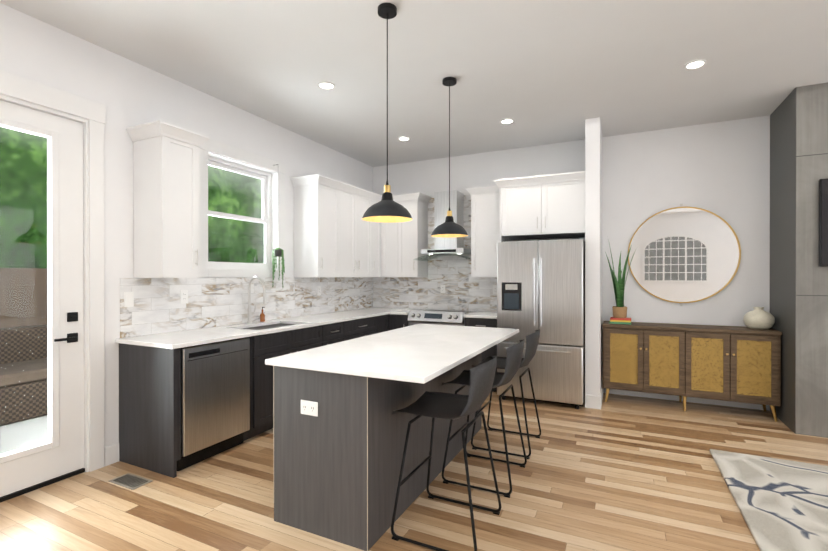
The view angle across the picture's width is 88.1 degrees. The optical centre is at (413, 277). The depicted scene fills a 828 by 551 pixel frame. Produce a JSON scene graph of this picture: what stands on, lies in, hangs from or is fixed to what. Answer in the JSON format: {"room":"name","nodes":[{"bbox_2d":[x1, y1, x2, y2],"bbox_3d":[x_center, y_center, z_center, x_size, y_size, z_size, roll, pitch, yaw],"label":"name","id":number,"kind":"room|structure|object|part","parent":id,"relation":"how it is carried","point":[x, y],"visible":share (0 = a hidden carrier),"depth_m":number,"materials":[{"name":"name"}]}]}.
{"room":"kitchen and living room","nodes":[
{"label":"kitchen and living room","id":0,"kind":"room"},
{"bbox_2d":[0,3,372,445],"bbox_3d":[-2.344,-0.147,3.145,0.160,3.050,7.870,0,0,26],"label":"wall","id":1,"kind":"structure","parent":0,"point":[128,93],"depth_m":3.23,"materials":[{"name":"paint"}]},
{"bbox_2d":[0,100,83,496],"bbox_3d":[-2.548,0.129,2.611,0.105,2.439,0.938,0,0,26],"label":"exterior door","id":2,"kind":"structure","parent":1,"relation":"in","point":[59,452],"depth_m":2.90,"materials":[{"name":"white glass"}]},
{"bbox_2d":[0,70,105,502],"bbox_3d":[-2.582,0.061,2.627,0.182,2.635,1.180,0,0,26],"label":"door frame","id":3,"kind":"structure","parent":1,"relation":"attached to","point":[93,113],"depth_m":3.03,"materials":[{"name":"white wood"}]},
{"bbox_2d":[124,292,133,306],"bbox_3d":[-2.178,0.167,3.270,0.009,0.116,0.070,0,0,26],"label":"outlet","id":4,"kind":"object","parent":1,"relation":"attached to","point":[128,299],"depth_m":3.27,"materials":[{"name":"white plastic"}]},
{"bbox_2d":[131,128,202,279],"bbox_3d":[-1.947,-0.538,3.374,0.345,1.081,0.310,0,0,26],"label":"upper cabinet","id":5,"kind":"object","parent":1,"relation":"attached to","point":[165,164],"depth_m":3.26,"materials":[{"name":"white wood"}]},
{"bbox_3d":[-0.038,-1.095,4.214,3.046,0.090,3.602,0,0,26],"label":"crown moulding","id":6,"kind":"part","parent":5,"relation":"part of","materials":[{"name":"white wood"}]},
{"bbox_2d":[180,290,187,303],"bbox_3d":[-1.978,0.166,3.685,0.008,0.116,0.070,0,0,26],"label":"outlet","id":7,"kind":"object","parent":1,"relation":"attached to","point":[183,293],"depth_m":3.68,"materials":[{"name":"white plastic"}]},
{"bbox_2d":[199,139,285,276],"bbox_3d":[-1.756,-0.636,4.325,0.177,1.268,1.120,0,0,26],"label":"window","id":8,"kind":"structure","parent":1,"relation":"in","point":[272,220],"depth_m":4.41,"materials":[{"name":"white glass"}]},
{"bbox_2d":[272,164,284,286],"bbox_3d":[-1.456,-0.550,4.585,0.142,1.327,0.139,0,0,26],"label":"hanging plant","id":9,"kind":"object","parent":8,"relation":"hanging from","point":[278,252],"visible":1,"depth_m":4.56,"materials":[{"name":"green plant"}]},
{"bbox_2d":[291,180,342,279],"bbox_3d":[-1.129,-0.542,5.060,0.345,1.081,0.458,0,0,26],"label":"upper cabinet","id":10,"kind":"object","parent":1,"relation":"attached to","point":[318,205],"depth_m":4.89,"materials":[{"name":"white wood"}]},
{"bbox_2d":[317,286,320,294],"bbox_3d":[-1.180,0.162,5.332,0.008,0.116,0.070,0,0,26],"label":"outlet","id":11,"kind":"object","parent":1,"relation":"attached to","point":[318,287],"depth_m":5.32,"materials":[{"name":"white plastic"}]},
{"bbox_2d":[343,188,366,279],"bbox_3d":[-0.898,-0.543,5.538,0.345,1.081,0.838,0,0,26],"label":"upper cabinet","id":12,"kind":"object","parent":1,"relation":"attached to","point":[354,266],"depth_m":5.43,"materials":[{"name":"white wood"}]},
{"bbox_2d":[367,196,382,279],"bbox_3d":[-0.661,-0.544,5.957,0.406,1.081,0.359,0,0,26],"label":"upper cabinet","id":13,"kind":"object","parent":1,"relation":"attached to","point":[374,229],"depth_m":5.89,"materials":[{"name":"white wood"}]},
{"bbox_2d":[0,392,827,550],"bbox_3d":[1.706,1.442,1.185,9.160,0.120,7.870,0,0,26],"label":"floor","id":14,"kind":"structure","parent":0,"point":[616,472],"depth_m":2.69,"materials":[{"name":"brown wood"}]},
{"bbox_2d":[109,473,152,489],"bbox_3d":[-1.917,1.376,2.894,0.270,0.004,0.135,0,0,26],"label":"floor vent","id":15,"kind":"object","parent":14,"relation":"in","point":[131,481],"visible":1,"depth_m":2.89,"materials":[{"name":"metal"}]},
{"bbox_2d":[177,337,249,470],"bbox_3d":[-1.749,0.935,3.397,0.592,0.884,0.594,0,0,26],"label":"dishwasher","id":16,"kind":"object","parent":14,"relation":"on","point":[215,398],"visible":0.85,"depth_m":3.23,"materials":[{"name":"silver metal"}]},
{"bbox_2d":[195,324,326,440],"bbox_3d":[-1.421,0.931,4.139,0.626,0.889,1.016,0,0,26],"label":"base cabinet","id":17,"kind":"object","parent":14,"relation":"on","point":[262,348],"depth_m":3.73,"materials":[{"name":"black wood"}]},
{"bbox_2d":[115,308,402,347],"bbox_3d":[-1.133,0.469,4.705,0.652,0.030,3.682,0,0,26],"label":"countertop","id":18,"kind":"structure","parent":17,"relation":"on","point":[187,338],"depth_m":3.69,"materials":[{"name":"white stone"}]},
{"bbox_2d":[247,276,266,323],"bbox_3d":[-1.531,0.222,4.217,0.251,0.465,0.102,0,0,26],"label":"faucet","id":19,"kind":"object","parent":18,"relation":"on","point":[249,321],"visible":1,"depth_m":4.22,"materials":[{"name":"silver metal"}]},
{"bbox_2d":[260,307,264,321],"bbox_3d":[-1.558,0.377,4.404,0.054,0.153,0.047,0,0,26],"label":"soap bottle","id":20,"kind":"object","parent":18,"relation":"on","point":[262,316],"visible":1,"depth_m":4.39,"materials":[{"name":"orange glass"}]},
{"bbox_2d":[247,320,282,327],"bbox_3d":[-1.387,0.581,4.122,0.423,0.214,0.712,0,0,26],"label":"sink","id":21,"kind":"object","parent":18,"relation":"in","point":[280,325],"depth_m":4.25,"materials":[{"name":"silver metal"}]},
{"bbox_2d":[327,320,346,344],"bbox_3d":[-1.144,0.930,4.710,0.626,0.889,0.487,0,0,26],"label":"base cabinet","id":22,"kind":"object","parent":14,"relation":"on","point":[336,333],"depth_m":4.64,"materials":[{"name":"black wood"}]},
{"bbox_2d":[347,316,374,339],"bbox_3d":[-0.904,0.929,5.205,0.626,0.889,0.847,0,0,26],"label":"base cabinet","id":23,"kind":"object","parent":14,"relation":"on","point":[355,328],"depth_m":5.05,"materials":[{"name":"black wood"}]},
{"bbox_2d":[273,353,480,550],"bbox_3d":[-0.104,0.933,3.169,0.656,0.889,1.958,0,0,26],"label":"kitchen island","id":24,"kind":"object","parent":14,"relation":"on","point":[338,443],"visible":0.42,"depth_m":2.31,"materials":[{"name":"grey wood"}]},
{"bbox_2d":[265,324,518,383],"bbox_3d":[0.048,0.473,3.098,0.985,0.030,2.030,0,0,26],"label":"island countertop","id":25,"kind":"structure","parent":24,"relation":"on","point":[421,353],"depth_m":2.61,"materials":[{"name":"white stone"}]},
{"bbox_2d":[375,312,390,333],"bbox_3d":[-0.661,0.928,5.638,0.686,0.889,0.379,0,0,26],"label":"base cabinet","id":26,"kind":"object","parent":14,"relation":"on","point":[382,323],"depth_m":5.54,"materials":[{"name":"black wood"}]},
{"bbox_2d":[403,308,426,311],"bbox_3d":[-0.063,0.467,5.870,0.258,0.030,0.652,0,0,26],"label":"countertop","id":27,"kind":"structure","parent":26,"relation":"on","point":[404,309],"depth_m":6.04,"materials":[{"name":"white stone"}]},
{"bbox_2d":[391,312,408,329],"bbox_3d":[-0.091,0.927,5.864,0.303,0.889,0.687,0,0,26],"label":"base cabinet","id":28,"kind":"object","parent":14,"relation":"on","point":[398,319],"depth_m":5.60,"materials":[{"name":"black wood"}]},
{"bbox_2d":[408,310,476,325],"bbox_3d":[0.382,0.897,5.618,0.748,0.950,0.666,0,0,26],"label":"range","id":29,"kind":"object","parent":14,"relation":"on","point":[445,317],"visible":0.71,"depth_m":5.37,"materials":[{"name":"silver metal"}]},
{"bbox_2d":[391,356,501,550],"bbox_3d":[0.197,0.902,2.377,0.515,0.955,0.494,0,0,26],"label":"bar stool","id":30,"kind":"object","parent":14,"relation":"on","point":[434,405],"visible":1,"depth_m":2.31,"materials":[{"name":"black metal"}]},
{"bbox_2d":[463,316,496,391],"bbox_3d":[0.942,0.928,5.397,0.435,0.889,0.626,0,0,26],"label":"base cabinet","id":31,"kind":"object","parent":14,"relation":"on","point":[492,351],"depth_m":5.10,"materials":[{"name":"black wood"}]},
{"bbox_2d":[467,312,496,319],"bbox_3d":[0.937,0.468,5.386,0.435,0.030,0.652,0,0,26],"label":"countertop","id":32,"kind":"structure","parent":31,"relation":"on","point":[476,315],"depth_m":5.14,"materials":[{"name":"white stone"}]},
{"bbox_2d":[442,339,526,497],"bbox_3d":[0.507,0.900,2.993,0.515,0.955,0.494,0,0,26],"label":"bar stool","id":33,"kind":"object","parent":14,"relation":"on","point":[514,354],"visible":0.85,"depth_m":2.88,"materials":[{"name":"black metal"}]},
{"bbox_2d":[471,329,540,458],"bbox_3d":[0.780,0.899,3.556,0.515,0.955,0.494,0,0,26],"label":"bar stool","id":34,"kind":"object","parent":14,"relation":"on","point":[532,340],"visible":0.75,"depth_m":3.43,"materials":[{"name":"black metal"}]},
{"bbox_2d":[497,238,584,408],"bbox_3d":[1.500,0.476,4.944,0.898,1.795,0.901,0,0,26],"label":"refrigerator","id":35,"kind":"object","parent":14,"relation":"on","point":[541,284],"visible":0.92,"depth_m":4.55,"materials":[{"name":"silver metal"}]},
{"bbox_2d":[602,321,781,421],"bbox_3d":[2.863,0.945,4.558,1.556,0.862,0.430,0,0,26],"label":"sideboard","id":36,"kind":"object","parent":14,"relation":"on","point":[742,364],"visible":0.98,"depth_m":4.36,"materials":[{"name":"brown wood"}]},
{"bbox_2d":[609,317,630,324],"bbox_3d":[2.308,0.482,4.787,0.220,0.062,0.160,0,0,26],"label":"books","id":37,"kind":"object","parent":36,"relation":"on","point":[613,320],"visible":0.94,"depth_m":4.72,"materials":[{"name":"multicoloured paper"}]},
{"bbox_2d":[605,239,635,317],"bbox_3d":[2.311,-0.010,4.774,0.332,0.919,0.230,0,0,26],"label":"potted plant","id":38,"kind":"object","parent":37,"relation":"on","point":[619,309],"visible":1,"depth_m":4.79,"materials":[{"name":"green plant"}]},
{"bbox_2d":[743,307,774,329],"bbox_3d":[3.454,0.405,4.286,0.250,0.218,0.250,0,0,26],"label":"ceramic vase","id":39,"kind":"object","parent":36,"relation":"on","point":[759,318],"visible":1,"depth_m":4.21,"materials":[{"name":"beige ceramic"}]},
{"bbox_2d":[710,449,827,550],"bbox_3d":[2.932,1.371,0.975,3.170,0.022,3.840,0,0,26],"label":"rug","id":40,"kind":"object","parent":14,"relation":"on","point":[782,504],"visible":0.95,"depth_m":2.63,"materials":[{"name":"beige fabric"}]},
{"bbox_2d":[0,0,827,166],"bbox_3d":[1.706,-1.728,1.178,9.160,0.120,7.870,0,0,26],"label":"ceiling","id":41,"kind":"structure","parent":0,"point":[542,72],"depth_m":3.30,"materials":[{"name":"paint"}]},
{"bbox_2d":[318,81,334,89],"bbox_3d":[-0.761,-1.669,3.724,0.148,0.010,0.148,0,0,17],"label":"recessed light","id":42,"kind":"object","parent":41,"relation":"in","point":[325,85],"depth_m":3.72,"materials":[{"name":"white plastic"}]},
{"bbox_2d":[362,3,411,222],"bbox_3d":[-0.166,-1.016,2.660,0.314,1.310,0.314,0,0,26],"label":"pendant light","id":43,"kind":"object","parent":41,"relation":"hanging from","point":[386,209],"visible":1,"depth_m":2.63,"materials":[{"name":"black metal"}]},
{"bbox_2d":[398,137,409,140],"bbox_3d":[-0.121,-1.672,5.159,0.148,0.010,0.148,0,0,17],"label":"recessed light","id":44,"kind":"object","parent":41,"relation":"in","point":[400,138],"depth_m":5.15,"materials":[{"name":"white plastic"}]},
{"bbox_2d":[431,77,467,237],"bbox_3d":[0.300,-1.013,3.623,0.314,1.320,0.314,0,0,26],"label":"pendant light","id":45,"kind":"object","parent":41,"relation":"hanging from","point":[449,227],"visible":1,"depth_m":3.59,"materials":[{"name":"black metal"}]},
{"bbox_2d":[500,118,513,123],"bbox_3d":[0.998,-1.671,4.578,0.148,0.010,0.148,0,0,17],"label":"recessed light","id":46,"kind":"object","parent":41,"relation":"in","point":[505,121],"depth_m":4.58,"materials":[{"name":"white plastic"}]},
{"bbox_2d":[684,59,706,69],"bbox_3d":[2.205,-1.668,3.354,0.148,0.010,0.148,0,0,-19],"label":"recessed light","id":47,"kind":"object","parent":41,"relation":"in","point":[694,64],"depth_m":3.35,"materials":[{"name":"white plastic"}]},
{"bbox_2d":[373,115,769,380],"bbox_3d":[3.459,-0.151,4.616,9.000,3.050,0.160,0,0,26],"label":"wall","id":48,"kind":"structure","parent":0,"point":[721,169],"depth_m":4.84,"materials":[{"name":"paint"}]},
{"bbox_2d":[383,196,402,279],"bbox_3d":[-0.263,-0.544,6.100,0.345,1.081,0.407,0,0,26],"label":"upper cabinet","id":49,"kind":"object","parent":48,"relation":"attached to","point":[392,232],"depth_m":5.96,"materials":[{"name":"white wood"}]},
{"bbox_2d":[403,196,430,279],"bbox_3d":[-0.038,-0.544,6.025,0.359,1.081,0.346,0,0,26],"label":"upper cabinet","id":50,"kind":"object","parent":48,"relation":"attached to","point":[417,231],"depth_m":5.87,"materials":[{"name":"white wood"}]},
{"bbox_2d":[415,190,470,260],"bbox_3d":[0.429,-0.688,5.711,0.754,0.920,0.489,0,0,26],"label":"range hood","id":51,"kind":"object","parent":48,"relation":"attached to","point":[453,246],"visible":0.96,"depth_m":5.69,"materials":[{"name":"silver metal"}]},
{"bbox_2d":[441,285,444,292],"bbox_3d":[0.404,0.161,5.994,0.070,0.116,0.008,0,0,26],"label":"outlet","id":52,"kind":"object","parent":48,"relation":"attached to","point":[442,286],"depth_m":5.99,"materials":[{"name":"white plastic"}]},
{"bbox_2d":[471,188,502,279],"bbox_3d":[1.002,-0.543,5.520,0.438,1.081,0.346,0,0,26],"label":"upper cabinet","id":53,"kind":"object","parent":48,"relation":"attached to","point":[485,236],"depth_m":5.39,"materials":[{"name":"white wood"}]},
{"bbox_2d":[499,176,584,239],"bbox_3d":[1.570,-0.784,5.089,0.913,0.596,0.626,0,0,26],"label":"upper cabinet","id":54,"kind":"object","parent":48,"relation":"attached to","point":[528,209],"depth_m":4.81,"materials":[{"name":"white wood"}]},
{"bbox_2d":[628,204,740,305],"bbox_3d":[2.968,-0.254,4.748,1.070,1.135,0.022,0,0,26],"label":"round mirror","id":55,"kind":"object","parent":48,"relation":"attached to","point":[682,254],"visible":0.96,"depth_m":4.74,"materials":[{"name":"gold mirror"}]},
{"bbox_2d":[604,388,769,410],"bbox_3d":[2.961,1.304,4.765,1.583,0.140,0.014,0,0,26],"label":"baseboard","id":56,"kind":"structure","parent":48,"relation":"attached to","point":[612,391],"depth_m":4.70,"materials":[{"name":"white wood"}]},
{"bbox_2d":[585,117,602,395],"bbox_3d":[2.033,-0.151,4.824,0.142,3.050,0.710,0,0,26],"label":"wall","id":57,"kind":"structure","parent":0,"point":[593,240],"depth_m":4.51,"materials":[{"name":"paint"}]},
{"bbox_2d":[597,381,603,408],"bbox_3d":[2.089,1.304,4.782,0.030,0.140,0.705,0,0,26],"label":"baseboard","id":58,"kind":"structure","parent":57,"relation":"attached to","point":[599,398],"depth_m":4.48,"materials":[{"name":"white wood"}]},
{"bbox_2d":[770,82,827,437],"bbox_3d":[4.426,-0.149,3.653,2.020,3.050,0.730,0,0,26],"label":"fireplace wall","id":59,"kind":"structure","parent":0,"point":[798,172],"depth_m":3.75,"materials":[{"name":"grey tile"}]},
{"bbox_2d":[819,178,827,266],"bbox_3d":[4.077,-0.468,3.390,1.320,0.750,0.046,0,0,26],"label":"wall-mounted tv","id":60,"kind":"object","parent":59,"relation":"attached to","point":[823,222],"visible":1,"depth_m":3.65,"materials":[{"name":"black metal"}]},
{"label":"outside","id":61,"kind":"structure","parent":0,"visible":0},
{"bbox_2d":[0,415,47,453],"bbox_3d":[-6.364,1.500,10.903,13.839,0.220,30.000,0,0,26],"label":"ground","id":62,"kind":"structure","parent":61,"point":[8,438],"depth_m":3.85,"materials":[{"name":"concrete"}]},
{"bbox_2d":[0,268,47,327],"bbox_3d":[-6.427,0.600,10.932,0.100,1.580,30.000,0,0,26],"label":"fence","id":63,"kind":"object","parent":62,"relation":"on","point":[6,274],"depth_m":8.35,"materials":[{"name":"brown wood"}]},
{"bbox_2d":[0,324,47,425],"bbox_3d":[-4.265,0.980,4.273,0.900,0.850,2.100,0,0,26],"label":"wicker sofa","id":64,"kind":"object","parent":62,"relation":"on","point":[32,365],"depth_m":4.33,"materials":[{"name":"wicker"}]},
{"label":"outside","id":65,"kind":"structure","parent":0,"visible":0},
{"bbox_2d":[0,127,263,267],"bbox_3d":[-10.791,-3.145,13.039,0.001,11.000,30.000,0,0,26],"label":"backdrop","id":66,"kind":"structure","parent":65,"point":[26,165],"depth_m":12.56,"materials":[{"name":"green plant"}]}
]}

